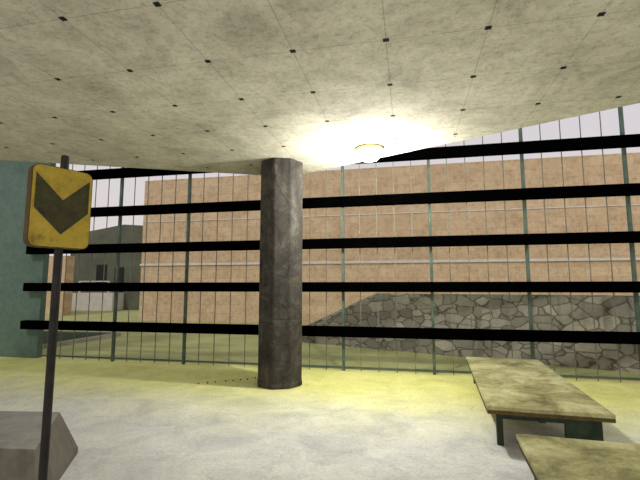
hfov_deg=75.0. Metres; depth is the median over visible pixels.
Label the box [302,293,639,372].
stone wall
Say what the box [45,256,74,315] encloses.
wall
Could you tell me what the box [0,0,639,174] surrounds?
ceiling
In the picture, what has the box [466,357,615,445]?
bench
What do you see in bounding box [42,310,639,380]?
ground
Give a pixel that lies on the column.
(280, 273)
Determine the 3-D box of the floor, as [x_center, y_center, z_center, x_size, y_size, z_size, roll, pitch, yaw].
[-2.027,1.698,-0.113,26.000,0.200,17.320,-1,-7,12]
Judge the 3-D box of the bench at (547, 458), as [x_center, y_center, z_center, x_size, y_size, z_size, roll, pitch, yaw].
[1.690,1.591,1.665,1.100,0.410,3.300,-2,-7,15]
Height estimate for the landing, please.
2.020 m
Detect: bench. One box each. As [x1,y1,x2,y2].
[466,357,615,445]
[516,434,639,479]
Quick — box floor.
[0,357,639,479]
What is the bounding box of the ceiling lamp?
[356,144,382,161]
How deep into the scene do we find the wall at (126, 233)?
30.04 m
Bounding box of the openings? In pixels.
[96,265,123,292]
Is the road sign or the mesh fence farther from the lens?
the mesh fence
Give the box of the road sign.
[23,155,92,479]
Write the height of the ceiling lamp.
0.212 m
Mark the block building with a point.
(314, 183)
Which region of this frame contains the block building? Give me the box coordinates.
[139,152,639,323]
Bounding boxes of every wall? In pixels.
[0,160,55,357]
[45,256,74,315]
[70,225,142,309]
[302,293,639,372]
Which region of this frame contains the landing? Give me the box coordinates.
[71,281,123,310]
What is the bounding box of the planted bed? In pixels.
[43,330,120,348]
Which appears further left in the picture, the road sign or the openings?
the road sign
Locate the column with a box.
[257,158,302,389]
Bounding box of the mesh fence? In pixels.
[20,107,639,381]
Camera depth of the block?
3.43 m
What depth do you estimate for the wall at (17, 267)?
9.77 m
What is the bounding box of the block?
[0,411,77,479]
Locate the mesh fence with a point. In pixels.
(622, 141)

